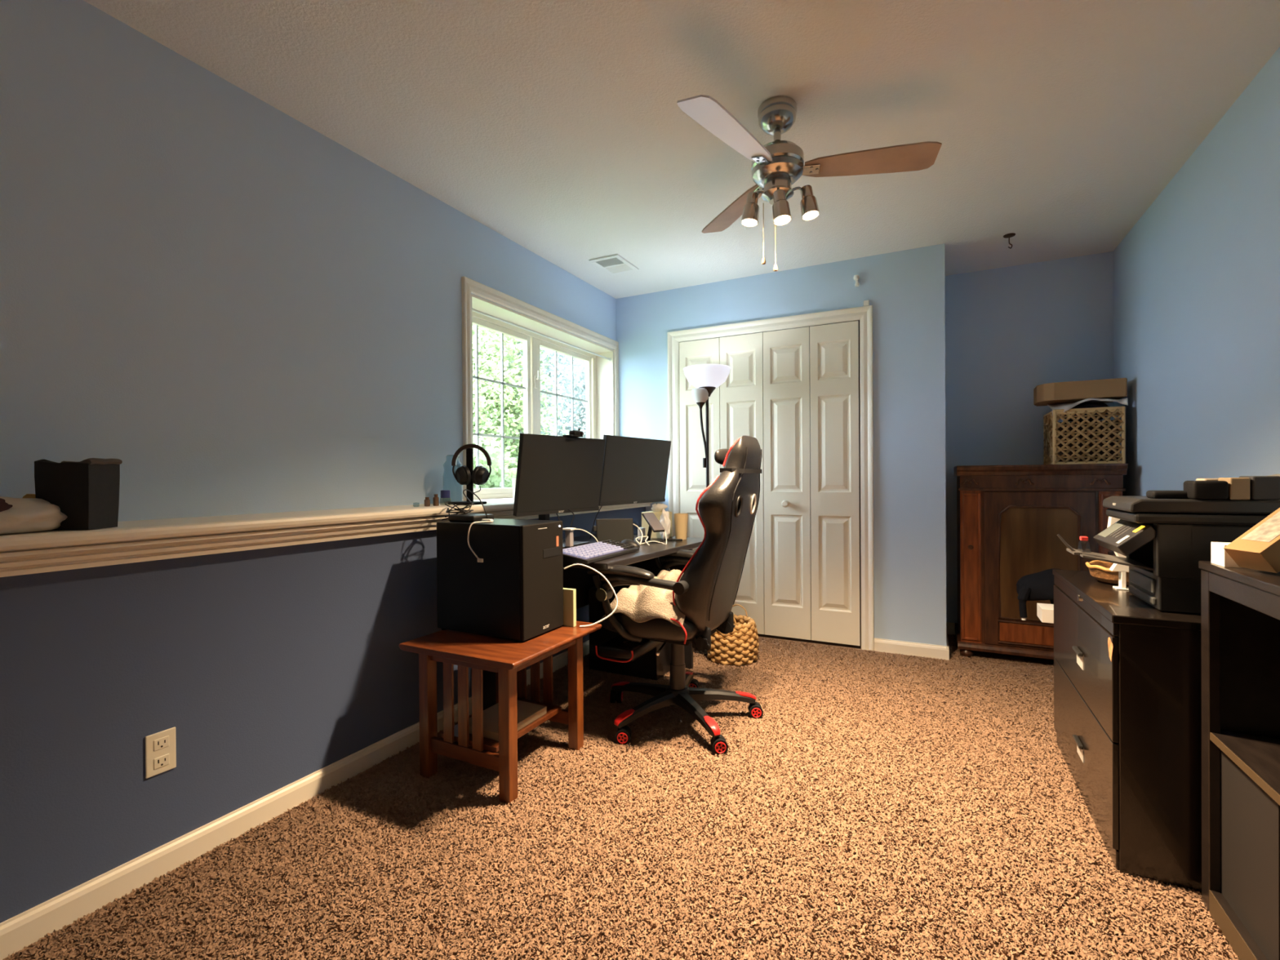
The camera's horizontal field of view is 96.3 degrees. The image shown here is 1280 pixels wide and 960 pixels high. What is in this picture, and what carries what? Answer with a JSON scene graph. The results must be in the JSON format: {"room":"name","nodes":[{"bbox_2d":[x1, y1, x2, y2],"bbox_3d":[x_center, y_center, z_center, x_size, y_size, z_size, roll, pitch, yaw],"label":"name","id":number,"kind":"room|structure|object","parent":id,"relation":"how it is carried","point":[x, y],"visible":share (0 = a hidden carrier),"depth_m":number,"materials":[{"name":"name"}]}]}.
{"room":"home office","nodes":[
{"label":"home office","id":0,"kind":"room"},
{"bbox_2d":[0,0,616,521],"bbox_3d":[-1.334,-0.590,2.306,0.200,1.540,5.913,0,0,27],"label":"wall","id":1,"kind":"structure","parent":0,"point":[206,291],"depth_m":1.89,"materials":[{"name":"blue paint"}]},
{"bbox_2d":[461,275,618,501],"bbox_3d":[-0.623,-0.463,3.685,0.226,1.157,1.610,0,0,27],"label":"window","id":2,"kind":"structure","parent":1,"relation":"in","point":[602,375],"depth_m":3.65,"materials":[{"name":"beige wood"}]},
{"bbox_2d":[471,307,611,360],"bbox_3d":[-0.562,-0.904,3.661,0.022,0.022,1.484,0,0,27],"label":"tension rod","id":3,"kind":"object","parent":2,"relation":"attached to","point":[473,309],"visible":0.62,"depth_m":3.51,"materials":[{"name":"white plastic"}]},
{"bbox_2d":[0,506,645,923],"bbox_3d":[-1.354,0.616,1.990,0.441,0.930,5.313,0,0,27],"label":"wall","id":4,"kind":"structure","parent":0,"point":[270,668],"depth_m":1.64,"materials":[{"name":"blue paint"}]},
{"bbox_2d":[145,726,176,778],"bbox_3d":[-1.313,0.747,1.572,0.008,0.114,0.070,0,0,27],"label":"wall outlet","id":5,"kind":"object","parent":4,"relation":"attached to","point":[161,746],"visible":1,"depth_m":1.57,"materials":[{"name":"beige plastic"}]},
{"bbox_2d":[153,735,168,751],"bbox_3d":[-1.312,0.722,1.571,0.004,0.030,0.036,0,0,27],"label":"receptacle","id":6,"kind":"object","parent":5,"relation":"attached to","point":[161,743],"depth_m":1.57,"materials":[{"name":"beige plastic"}]},
{"bbox_2d":[153,753,169,769],"bbox_3d":[-1.312,0.772,1.571,0.004,0.030,0.036,0,0,27],"label":"receptacle","id":7,"kind":"object","parent":5,"relation":"attached to","point":[161,761],"depth_m":1.57,"materials":[{"name":"beige plastic"}]},
{"bbox_2d":[0,640,589,959],"bbox_3d":[-1.149,1.041,1.889,0.014,0.078,5.313,0,0,27],"label":"baseboard","id":8,"kind":"structure","parent":4,"relation":"attached to","point":[27,927],"depth_m":1.63,"materials":[{"name":"beige wood"}]},
{"bbox_2d":[0,498,652,577],"bbox_3d":[-1.228,0.166,1.922,0.331,0.094,5.313,0,0,27],"label":"trim","id":9,"kind":"structure","parent":4,"relation":"attached to","point":[153,540],"depth_m":1.65,"materials":[{"name":"beige wood"}]},
{"bbox_2d":[22,493,35,497],"bbox_3d":[-1.491,0.078,1.404,0.056,0.088,0.058,0,0,-21],"label":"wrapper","id":10,"kind":"object","parent":9,"relation":"on","point":[27,495],"visible":0.06,"depth_m":1.40,"materials":[{"name":"brown"}]},
{"bbox_2d":[0,496,66,534],"bbox_3d":[-1.477,0.077,1.304,0.194,0.090,0.267,0,0,27],"label":"pillow","id":11,"kind":"object","parent":9,"relation":"on","point":[17,515],"visible":0.94,"depth_m":1.31,"materials":[{"name":"beige fabric"}]},
{"bbox_2d":[34,457,122,530],"bbox_3d":[-1.403,0.032,1.437,0.153,0.178,0.106,0,0,0],"label":"bin","id":12,"kind":"object","parent":9,"relation":"on","point":[86,491],"visible":0.98,"depth_m":1.39,"materials":[{"name":"black plastic"}]},
{"bbox_2d":[424,497,430,506],"bbox_3d":[-0.919,0.094,2.475,0.024,0.040,0.024,0,0,27],"label":"vial","id":13,"kind":"object","parent":9,"relation":"on","point":[427,501],"visible":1,"depth_m":2.46,"materials":[{"name":"brown glass"}]},
{"bbox_2d":[432,493,439,506],"bbox_3d":[-0.892,0.088,2.506,0.024,0.052,0.024,0,0,27],"label":"vial","id":14,"kind":"object","parent":9,"relation":"on","point":[436,500],"visible":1,"depth_m":2.50,"materials":[{"name":"brown glass"}]},
{"bbox_2d":[440,489,450,497],"bbox_3d":[-0.867,0.079,2.555,0.048,0.068,0.048,0,0,27],"label":"pill bottle","id":15,"kind":"object","parent":9,"relation":"on","point":[444,493],"visible":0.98,"depth_m":2.54,"materials":[{"name":"blue"}]},
{"bbox_2d":[448,448,486,505],"bbox_3d":[-0.802,-0.018,2.661,0.140,0.260,0.110,0,0,27],"label":"stand","id":16,"kind":"object","parent":9,"relation":"on","point":[469,460],"visible":0.83,"depth_m":2.66,"materials":[{"name":"black metal"}]},
{"bbox_2d":[451,444,491,493],"bbox_3d":[-0.783,-0.052,2.674,0.178,0.231,0.091,0,0,-10],"label":"headphones","id":17,"kind":"object","parent":16,"relation":"hanging from","point":[481,474],"visible":0.99,"depth_m":2.65,"materials":[{"name":"black plastic"}]},
{"bbox_2d":[454,465,471,484],"bbox_3d":[-0.823,-0.022,2.663,0.061,0.093,0.092,-1,0,-39],"label":"ear cup","id":18,"kind":"object","parent":17,"relation":"on","point":[462,474],"depth_m":2.64,"materials":[{"name":"black plastic"}]},
{"bbox_2d":[471,465,488,484],"bbox_3d":[-0.743,-0.022,2.676,0.064,0.093,0.093,0,0,27],"label":"ear cup","id":19,"kind":"object","parent":17,"relation":"on","point":[480,475],"depth_m":2.65,"materials":[{"name":"black plastic"}]},
{"bbox_2d":[512,478,515,499],"bbox_3d":[-0.662,0.050,3.157,0.080,0.119,0.080,0,0,27],"label":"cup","id":20,"kind":"object","parent":9,"relation":"on","point":[513,479],"visible":0.23,"depth_m":3.13,"materials":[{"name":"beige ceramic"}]},
{"bbox_2d":[5,634,1232,959],"bbox_3d":[0.166,1.148,1.681,3.627,0.150,6.132,0,0,27],"label":"floor","id":21,"kind":"structure","parent":0,"point":[837,905],"depth_m":1.60,"materials":[{"name":"carpet"}]},
{"bbox_2d":[399,621,601,804],"bbox_3d":[-0.508,0.829,2.182,0.521,0.492,0.550,0,0,27],"label":"end table","id":22,"kind":"object","parent":21,"relation":"on","point":[509,659],"visible":0.79,"depth_m":2.04,"materials":[{"name":"brown wood"}]},
{"bbox_2d":[436,518,563,641],"bbox_3d":[-0.548,0.373,2.252,0.426,0.420,0.250,0,0,27],"label":"computer tower","id":23,"kind":"object","parent":22,"relation":"on","point":[516,593],"visible":0.99,"depth_m":2.14,"materials":[{"name":"black"}]},
{"bbox_2d":[441,488,488,520],"bbox_3d":[-0.738,0.100,2.357,0.165,0.126,0.304,-1,0,-27],"label":"cable tangle","id":24,"kind":"object","parent":23,"relation":"on","point":[461,510],"visible":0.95,"depth_m":2.28,"materials":[{"name":"black plastic"}]},
{"bbox_2d":[448,513,493,522],"bbox_3d":[-0.671,0.150,2.282,0.135,0.026,0.120,0,0,27],"label":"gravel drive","id":25,"kind":"object","parent":23,"relation":"on","point":[467,517],"visible":0.94,"depth_m":2.24,"materials":[{"name":"black plastic"}]},
{"bbox_2d":[467,520,492,562],"bbox_3d":[-0.594,0.230,2.162,0.078,0.148,0.089,0,0,27],"label":"cable","id":26,"kind":"object","parent":23,"relation":"attached to","point":[479,560],"visible":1,"depth_m":2.14,"materials":[{"name":"white plastic"}]},
{"bbox_2d":[481,519,493,522],"bbox_3d":[-0.587,0.157,2.206,0.045,0.013,0.020,0,0,27],"label":"hub","id":27,"kind":"object","parent":23,"relation":"on","point":[490,520],"visible":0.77,"depth_m":2.20,"materials":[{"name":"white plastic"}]},
{"bbox_2d":[440,697,561,752],"bbox_3d":[-0.519,0.924,2.195,0.260,0.018,0.390,0,0,27],"label":"shelf","id":28,"kind":"object","parent":22,"relation":"attached to","point":[490,744],"depth_m":2.06,"materials":[{"name":"brown wood"}]},
{"bbox_2d":[468,699,546,741],"bbox_3d":[-0.513,0.901,2.169,0.195,0.028,0.270,0,0,27],"label":"box","id":29,"kind":"object","parent":22,"relation":"on","point":[527,713],"visible":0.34,"depth_m":2.15,"materials":[{"name":"beige"}]},
{"bbox_2d":[562,587,576,626],"bbox_3d":[-0.294,0.507,2.286,0.082,0.148,0.020,0,0,27],"label":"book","id":30,"kind":"object","parent":22,"relation":"on","point":[569,594],"visible":0.56,"depth_m":2.27,"materials":[{"name":"yellow paper"}]},
{"bbox_2d":[564,563,617,626],"bbox_3d":[-0.196,0.456,2.275,0.215,0.245,0.045,0,0,0],"label":"charging cable","id":31,"kind":"object","parent":22,"relation":"on","point":[570,566],"visible":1,"depth_m":2.29,"materials":[{"name":"white plastic"}]},
{"bbox_2d":[482,533,703,710],"bbox_3d":[-0.163,0.702,2.937,0.785,0.735,1.081,0,0,27],"label":"desk","id":32,"kind":"object","parent":21,"relation":"on","point":[651,666],"visible":0.34,"depth_m":3.13,"materials":[{"name":"black wood"}]},
{"bbox_2d":[538,514,589,549],"bbox_3d":[-0.326,0.146,3.044,0.263,0.377,0.731,0,0,27],"label":"monitor stand","id":33,"kind":"object","parent":32,"relation":"on","point":[542,517],"visible":0.06,"depth_m":2.80,"materials":[{"name":"black plastic"}]},
{"bbox_2d":[512,433,604,516],"bbox_3d":[-0.375,-0.024,2.740,0.085,0.366,0.549,0,0,37],"label":"monitor","id":34,"kind":"object","parent":33,"relation":"attached to","point":[556,474],"visible":1,"depth_m":2.69,"materials":[{"name":"black plastic"}]},
{"bbox_2d":[568,508,574,527],"bbox_3d":[-0.333,0.227,2.779,0.034,0.176,0.019,0,0,-21],"label":"cable","id":35,"kind":"object","parent":34,"relation":"hanging from","point":[568,508],"visible":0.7,"depth_m":2.79,"materials":[{"name":"black plastic"}]},
{"bbox_2d":[562,428,583,437],"bbox_3d":[-0.327,-0.210,2.752,0.076,0.082,0.115,0,0,27],"label":"webcam","id":36,"kind":"object","parent":34,"relation":"attached to","point":[576,433],"visible":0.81,"depth_m":2.73,"materials":[{"name":"black plastic"}]},
{"bbox_2d":[598,434,671,506],"bbox_3d":[-0.023,-0.051,3.230,0.086,0.369,0.643,0,0,34],"label":"monitor","id":37,"kind":"object","parent":33,"relation":"attached to","point":[635,469],"visible":0.99,"depth_m":3.18,"materials":[{"name":"black plastic"}]},
{"bbox_2d":[589,506,601,538],"bbox_3d":[-0.230,0.217,3.066,0.082,0.190,0.010,0,0,-23],"label":"cable","id":38,"kind":"object","parent":37,"relation":"hanging from","point":[601,506],"visible":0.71,"depth_m":3.06,"materials":[{"name":"black plastic"}]},
{"bbox_2d":[562,527,576,546],"bbox_3d":[-0.337,0.274,2.736,0.050,0.089,0.046,0,0,27],"label":"charger","id":39,"kind":"object","parent":32,"relation":"on","point":[568,531],"visible":1,"depth_m":2.72,"materials":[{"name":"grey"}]},
{"bbox_2d":[573,528,598,542],"bbox_3d":[-0.257,0.284,2.734,0.119,0.104,0.017,0,0,3],"label":"cable","id":40,"kind":"object","parent":32,"relation":"on","point":[574,529],"visible":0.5,"depth_m":2.73,"materials":[{"name":"white plastic"}]},
{"bbox_2d":[562,539,639,564],"bbox_3d":[-0.183,0.311,2.532,0.170,0.046,0.455,0,0,27],"label":"keyboard","id":41,"kind":"object","parent":32,"relation":"on","point":[597,551],"visible":0.99,"depth_m":2.46,"materials":[{"name":"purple plastic"}]},
{"bbox_2d":[592,518,634,542],"bbox_3d":[-0.142,0.268,3.014,0.213,0.130,0.074,0,0,-11],"label":"tablet","id":42,"kind":"object","parent":32,"relation":"on","point":[618,530],"visible":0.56,"depth_m":2.99,"materials":[{"name":"black plastic"}]},
{"bbox_2d":[620,539,639,547],"bbox_3d":[-0.052,0.315,2.866,0.110,0.037,0.062,0,0,27],"label":"computer mouse","id":43,"kind":"object","parent":32,"relation":"on","point":[630,542],"visible":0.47,"depth_m":2.85,"materials":[{"name":"black plastic"}]},
{"bbox_2d":[637,527,645,540],"bbox_3d":[0.009,0.297,3.158,0.035,0.070,0.035,0,0,27],"label":"power adapter","id":44,"kind":"object","parent":32,"relation":"on","point":[642,529],"visible":0.83,"depth_m":3.14,"materials":[{"name":"white plastic"}]},
{"bbox_2d":[633,524,666,545],"bbox_3d":[0.060,0.282,2.988,0.180,0.107,0.167,0,0,-21],"label":"cable bundle","id":45,"kind":"object","parent":32,"relation":"on","point":[642,536],"visible":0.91,"depth_m":2.97,"materials":[{"name":"white plastic"}]},
{"bbox_2d":[641,513,665,542],"bbox_3d":[0.072,0.257,3.069,0.137,0.149,0.104,0,0,44],"label":"phone stand","id":46,"kind":"object","parent":32,"relation":"on","point":[650,529],"visible":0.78,"depth_m":3.08,"materials":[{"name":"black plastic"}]},
{"bbox_2d":[642,512,665,531],"bbox_3d":[0.073,0.223,3.064,0.068,0.090,0.119,-1,0,-31],"label":"mobile phone","id":47,"kind":"object","parent":46,"relation":"on","point":[651,517],"visible":1,"depth_m":3.06,"materials":[{"name":"grey plastic"}]},
{"bbox_2d":[641,503,671,538],"bbox_3d":[0.100,0.232,3.299,0.146,0.198,0.120,0,0,27],"label":"tissue box","id":48,"kind":"object","parent":32,"relation":"on","point":[657,508],"visible":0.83,"depth_m":3.26,"materials":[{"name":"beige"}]},
{"bbox_2d":[659,508,671,539],"bbox_3d":[0.139,0.245,3.189,0.069,0.170,0.044,0,0,27],"label":"plastic bag","id":49,"kind":"object","parent":32,"relation":"on","point":[664,520],"visible":0.83,"depth_m":3.17,"materials":[{"name":"white plastic"}]},
{"bbox_2d":[663,538,682,541],"bbox_3d":[0.180,0.325,3.113,0.102,0.010,0.010,0,0,16],"label":"pen","id":50,"kind":"object","parent":32,"relation":"on","point":[677,540],"visible":1,"depth_m":3.11,"materials":[{"name":"black plastic"}]},
{"bbox_2d":[673,513,688,539],"bbox_3d":[0.229,0.259,3.200,0.080,0.142,0.080,0,0,27],"label":"paper cup","id":51,"kind":"object","parent":32,"relation":"on","point":[681,520],"visible":0.88,"depth_m":3.17,"materials":[{"name":"beige paper"}]},
{"bbox_2d":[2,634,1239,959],"bbox_3d":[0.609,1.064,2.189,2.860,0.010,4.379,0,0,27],"label":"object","id":52,"kind":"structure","parent":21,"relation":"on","point":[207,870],"depth_m":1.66,"materials":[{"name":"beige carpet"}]},
{"bbox_2d":[586,435,763,755],"bbox_3d":[0.163,0.444,2.572,0.731,1.249,0.703,0,0,27],"label":"gaming chair","id":53,"kind":"object","parent":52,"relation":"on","point":[706,592],"visible":0.94,"depth_m":2.35,"materials":[{"name":"black leather"}]},
{"bbox_2d":[604,569,685,626],"bbox_3d":[0.129,0.498,2.570,0.351,0.160,0.564,0,0,27],"label":"blanket","id":54,"kind":"object","parent":53,"relation":"on","point":[641,603],"visible":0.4,"depth_m":2.35,"materials":[{"name":"white fabric"}]},
{"bbox_2d":[714,448,728,464],"bbox_3d":[0.378,-0.097,2.443,0.052,0.070,0.240,0,0,27],"label":"pillow","id":55,"kind":"object","parent":53,"relation":"on","point":[720,455],"depth_m":2.36,"materials":[{"name":"black leather"}]},
{"bbox_2d":[706,604,759,666],"bbox_3d":[0.545,0.909,3.397,0.315,0.302,0.313,0,0,3],"label":"woven basket","id":56,"kind":"object","parent":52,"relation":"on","point":[739,647],"visible":0.73,"depth_m":3.27,"materials":[{"name":"beige wicker"}]},
{"bbox_2d":[683,364,731,654],"bbox_3d":[0.426,0.182,3.598,0.300,1.760,0.300,0,0,27],"label":"floor lamp","id":57,"kind":"object","parent":21,"relation":"on","point":[706,378],"visible":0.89,"depth_m":3.54,"materials":[{"name":"white plastic"}]},
{"bbox_2d":[696,402,705,408],"bbox_3d":[0.382,-0.468,3.602,0.056,0.040,0.056,0,0,27],"label":"socket","id":58,"kind":"object","parent":57,"relation":"attached to","point":[700,405],"depth_m":3.59,"materials":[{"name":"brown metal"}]},
{"bbox_2d":[702,457,706,467],"bbox_3d":[0.405,-0.108,3.600,0.020,0.060,0.020,0,0,27],"label":"switch","id":59,"kind":"object","parent":57,"relation":"attached to","point":[704,459],"depth_m":3.59,"materials":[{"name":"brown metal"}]},
{"bbox_2d":[953,463,1128,659],"bbox_3d":[2.351,0.481,3.445,0.796,1.138,0.495,0,0,27],"label":"base cabinet","id":60,"kind":"object","parent":21,"relation":"on","point":[1010,518],"visible":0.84,"depth_m":3.28,"materials":[{"name":"brown wood"}]},
{"bbox_2d":[1043,406,1125,464],"bbox_3d":[2.554,-0.245,3.324,0.339,0.314,0.315,0,0,27],"label":"storage basket","id":61,"kind":"object","parent":60,"relation":"on","point":[1096,441],"visible":0.98,"depth_m":3.19,"materials":[{"name":"brown wicker"}]},
{"bbox_2d":[1060,401,1111,422],"bbox_3d":[2.576,-0.395,3.308,0.263,0.111,0.271,0,0,27],"label":"folded cloth","id":62,"kind":"object","parent":61,"relation":"on","point":[1086,404],"visible":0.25,"depth_m":3.23,"materials":[{"name":"black"}]},
{"bbox_2d":[1047,397,1128,416],"bbox_3d":[2.534,-0.411,3.259,0.339,0.091,0.191,0,0,27],"label":"plastic bag","id":63,"kind":"object","parent":61,"relation":"on","point":[1065,406],"visible":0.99,"depth_m":3.22,"materials":[{"name":"grey plastic"}]},
{"bbox_2d":[1033,377,1127,406],"bbox_3d":[2.539,-0.506,3.334,0.402,0.100,0.308,0,0,27],"label":"carton","id":64,"kind":"object","parent":63,"relation":"on","point":[1069,392],"visible":0.99,"depth_m":3.21,"materials":[{"name":"brown cardboard"}]},
{"bbox_2d":[1052,568,1201,893],"bbox_3d":[1.711,0.712,1.815,0.554,0.700,0.858,0,0,27],"label":"filing cabinet","id":65,"kind":"object","parent":21,"relation":"on","point":[1127,671],"visible":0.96,"depth_m":1.54,"materials":[{"name":"laminate"}]},
{"bbox_2d":[1085,560,1128,585],"bbox_3d":[1.709,0.326,2.006,0.238,0.061,0.238,0,0,27],"label":"wicker bowl","id":66,"kind":"object","parent":65,"relation":"on","point":[1100,570],"visible":0.42,"depth_m":1.99,"materials":[{"name":"brown wicker"}]},
{"bbox_2d":[1106,516,1128,590],"bbox_3d":[1.610,0.239,1.902,0.093,0.245,0.045,0,0,27],"label":"paper holder","id":67,"kind":"object","parent":65,"relation":"on","point":[1122,569],"visible":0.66,"depth_m":1.90,"materials":[{"name":"white plastic"}]},
{"bbox_2d":[1057,495,1279,613],"bbox_3d":[1.572,0.205,1.662,0.602,0.308,0.305,0,0,27],"label":"printer","id":68,"kind":"object","parent":65,"relation":"on","point":[1163,542],"visible":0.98,"depth_m":1.57,"materials":[{"name":"black plastic"}]},
{"bbox_2d":[1078,536,1089,552],"bbox_3d":[1.351,0.196,1.744,0.020,0.046,0.070,0,0,27],"label":"paper packet","id":69,"kind":"object","parent":68,"relation":"on","point":[1081,538],"visible":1,"depth_m":1.74,"materials":[{"name":"red paper"}]},
{"bbox_2d":[1066,548,1153,570],"bbox_3d":[1.418,0.236,1.747,0.175,0.037,0.225,0,0,27],"label":"tray","id":70,"kind":"object","parent":68,"relation":"on","point":[1131,560],"depth_m":1.72,"materials":[{"name":"grey plastic"}]},
{"bbox_2d":[1146,490,1188,498],"bbox_3d":[1.507,0.041,1.610,0.120,0.022,0.065,0,0,27],"label":"case","id":71,"kind":"object","parent":68,"relation":"on","point":[1149,494],"visible":0.52,"depth_m":1.60,"materials":[{"name":"black"}]},
{"bbox_2d":[1183,480,1228,499],"bbox_3d":[1.535,0.027,1.556,0.072,0.050,0.075,0,0,27],"label":"pouch","id":72,"kind":"object","parent":68,"relation":"on","point":[1196,490],"visible":0.94,"depth_m":1.53,"materials":[{"name":"black fabric"}]},
{"bbox_2d":[1195,478,1217,480],"bbox_3d":[1.641,0.023,1.598,0.120,0.056,0.065,0,0,27],"label":"box","id":73,"kind":"object","parent":68,"relation":"on","point":[1197,479],"visible":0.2,"depth_m":1.59,"materials":[{"name":"beige cardboard"}]},
{"bbox_2d":[1217,477,1249,499],"bbox_3d":[1.589,0.023,1.534,0.039,0.058,0.075,0,0,27],"label":"packet","id":74,"kind":"object","parent":68,"relation":"on","point":[1238,487],"visible":0.84,"depth_m":1.50,"materials":[{"name":"beige cardboard"}]},
{"bbox_2d":[1239,475,1279,500],"bbox_3d":[1.635,0.021,1.514,0.054,0.062,0.080,0,0,27],"label":"notebook","id":75,"kind":"object","parent":68,"relation":"on","point":[1261,487],"visible":0.81,"depth_m":1.48,"materials":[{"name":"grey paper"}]},
{"bbox_2d":[1198,560,1279,959],"bbox_3d":[1.359,0.637,0.929,0.375,0.862,0.978,0,0,27],"label":"shelf unit","id":76,"kind":"object","parent":21,"relation":"on","point":[1240,607],"visible":1,"depth_m":1.37,"materials":[{"name":"laminate"}]},
{"bbox_2d":[1210,542,1244,568],"bbox_3d":[1.413,0.178,1.361,0.063,0.052,0.073,0,0,27],"label":"carton","id":77,"kind":"object","parent":76,"relation":"on","point":[1219,556],"visible":0.51,"depth_m":1.36,"materials":[{"name":"white paper"}]},
{"bbox_2d":[1223,507,1279,573],"bbox_3d":[1.418,0.118,1.258,0.183,0.160,0.085,0,0,5],"label":"cardboard box","id":78,"kind":"object","parent":76,"relation":"on","point":[1258,548],"visible":1,"depth_m":1.26,"materials":[{"name":"brown cardboard"}]},
{"bbox_3d":[2.155,0.851,2.625,0.340,0.408,0.420,0,0,27],"label":"stool","id":79,"kind":"object","parent":21,"relation":"on","visible":0},
{"bbox_2d":[1016,568,1062,620],"bbox_3d":[2.049,0.557,2.788,0.372,0.252,0.209,0,0,27],"label":"bag","id":80,"kind":"object","parent":79,"relation":"on","point":[1038,586],"visible":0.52,"depth_m":2.79,"materials":[{"name":"black fabric"}]},
{"bbox_2d":[1036,603,1053,623],"bbox_3d":[1.938,0.617,2.632,0.172,0.061,0.140,0,0,27],"label":"box","id":81,"kind":"object","parent":79,"relation":"on","point":[1045,612],"visible":0.45,"depth_m":2.61,"materials":[{"name":"white cardboard"}]},
{"bbox_2d":[83,0,1279,298],"bbox_3d":[0.193,-1.427,1.647,3.527,0.120,6.132,0,0,27],"label":"ceiling","id":82,"kind":"structure","parent":0,"point":[559,127],"depth_m":2.07,"materials":[{"name":"white paint"}]},
{"bbox_2d":[589,253,639,275],"bbox_3d":[-0.162,-1.369,3.652,0.205,0.011,0.285,0,0,27],"label":"ceiling vent","id":83,"kind":"object","parent":82,"relation":"in","point":[613,264],"visible":1,"depth_m":3.63,"materials":[{"name":"white metal"}]},
{"bbox_2d":[676,94,942,271],"bbox_3d":[0.531,-1.067,2.030,0.958,0.608,0.952,0,0,27],"label":"ceiling fan","id":84,"kind":"object","parent":82,"relation":"hanging from","point":[777,165],"visible":1,"depth_m":2.05,"materials":[{"name":"silver metal"}]},
{"bbox_2d":[1003,232,1015,248],"bbox_3d":[2.092,-1.349,3.247,0.060,0.078,0.060,0,0,27],"label":"ceiling hook","id":85,"kind":"object","parent":82,"relation":"attached to","point":[1012,234],"visible":1,"depth_m":3.24,"materials":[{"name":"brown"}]},
{"bbox_2d":[615,243,946,645],"bbox_3d":[0.792,-0.162,3.940,2.308,2.440,0.120,0,0,27],"label":"wall","id":86,"kind":"structure","parent":0,"point":[904,289],"depth_m":3.50,"materials":[{"name":"blue paint"}]},
{"bbox_2d":[679,332,764,634],"bbox_3d":[0.547,0.025,3.959,0.602,2.024,0.064,0,0,27],"label":"door","id":87,"kind":"structure","parent":86,"relation":"in","point":[735,407],"depth_m":3.94,"materials":[{"name":"beige paint"}]},
{"bbox_2d":[666,305,874,651],"bbox_3d":[0.823,-0.007,3.845,1.380,2.130,0.024,0,0,27],"label":"trim","id":88,"kind":"structure","parent":86,"relation":"attached to","point":[864,313],"depth_m":3.57,"materials":[{"name":"beige wood"}]},
{"bbox_2d":[762,320,860,645],"bbox_3d":[1.087,0.023,3.685,0.600,2.024,0.064,0,0,27],"label":"door","id":89,"kind":"structure","parent":86,"relation":"in","point":[811,511],"depth_m":3.69,"materials":[{"name":"beige paint"}]},
{"bbox_2d":[853,275,859,287],"bbox_3d":[1.345,-1.235,3.560,0.036,0.074,0.042,0,0,27],"label":"wall hook","id":90,"kind":"object","parent":86,"relation":"attached to","point":[855,277],"visible":1,"depth_m":3.55,"materials":[{"name":"white plastic"}]},
{"bbox_2d":[863,300,869,306],"bbox_3d":[1.400,-1.093,3.546,0.033,0.034,0.018,0,0,27],"label":"sensor","id":91,"kind":"object","parent":86,"relation":"attached to","point":[866,303],"visible":1,"depth_m":3.54,"materials":[{"name":"white plastic"}]},
{"bbox_2d":[874,625,949,660],"bbox_3d":[1.769,1.013,3.726,0.408,0.078,0.633,0,0,27],"label":"baseboard","id":92,"kind":"structure","parent":86,"relation":"attached to","point":[908,648],"depth_m":3.44,"materials":[{"name":"beige"}]},
{"bbox_2d":[944,251,1113,622],"bbox_3d":[2.524,-0.173,3.755,1.189,2.440,0.120,0,0,27],"label":"wall","id":93,"kind":"structure","parent":0,"point":[1011,331],"depth_m":3.73,"materials":[{"name":"blue paint"}]},
{"bbox_2d":[946,622,955,635],"bbox_3d":[2.488,1.009,3.708,0.919,0.078,0.014,0,0,27],"label":"baseboard","id":94,"kind":"structure","parent":93,"relation":"attached to","point":[950,626],"depth_m":3.89,"materials":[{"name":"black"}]},
{"bbox_2d":[1113,46,1279,496],"bbox_3d":[1.604,-0.153,0.829,0.120,2.440,5.932,0,0,27],"label":"wall","id":95,"kind":"structure","parent":0,"point":[1197,277],"depth_m":2.31,"materials":[{"name":"blue paint"}]},
{"label":"outside","id":96,"kind":"structure","parent":0,"visible":0},
{"bbox_3d":[-4.558,1.120,9.052,11.669,0.100,20.000,0,0,27],"label":"ground","id":97,"kind":"structure","parent":96,"visible":0},
{"bbox_2d":[473,425,516,488],"bbox_3d":[-1.265,0.313,4.518,1.184,1.539,1.833,0,0,36],"label":"leafy bush","id":98,"kind":"object","parent":97,"relation":"on","point":[495,481],"visible":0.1,"depth_m":4.37,"materials":[{"name":"green plant"}]},
{"bbox_2d":[472,324,571,476],"bbox_3d":[-1.907,-0.673,6.277,2.155,3.500,2.113,0,0,34],"label":"window glass","id":99,"kind":"object","parent":97,"relation":"on","point":[489,393],"visible":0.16,"depth_m":5.93,"materials":[{"name":"clear glass"}]},
{"bbox_2d":[473,328,584,470],"bbox_3d":[-2.890,-1.266,13.631,4.923,4.632,7.084,0,0,33],"label":"tree","id":100,"kind":"object","parent":97,"relation":"on","point":[473,329],"visible":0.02,"depth_m":12.21,"materials":[{"name":"green plant"}]},
{"bbox_2d":[498,342,586,465],"bbox_3d":[-0.635,-0.729,7.535,2.310,3.597,2.898,0,0,-8],"label":"shrub","id":101,"kind":"object","parent":97,"relation":"on","point":[580,415],"visible":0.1,"depth_m":6.82,"materials":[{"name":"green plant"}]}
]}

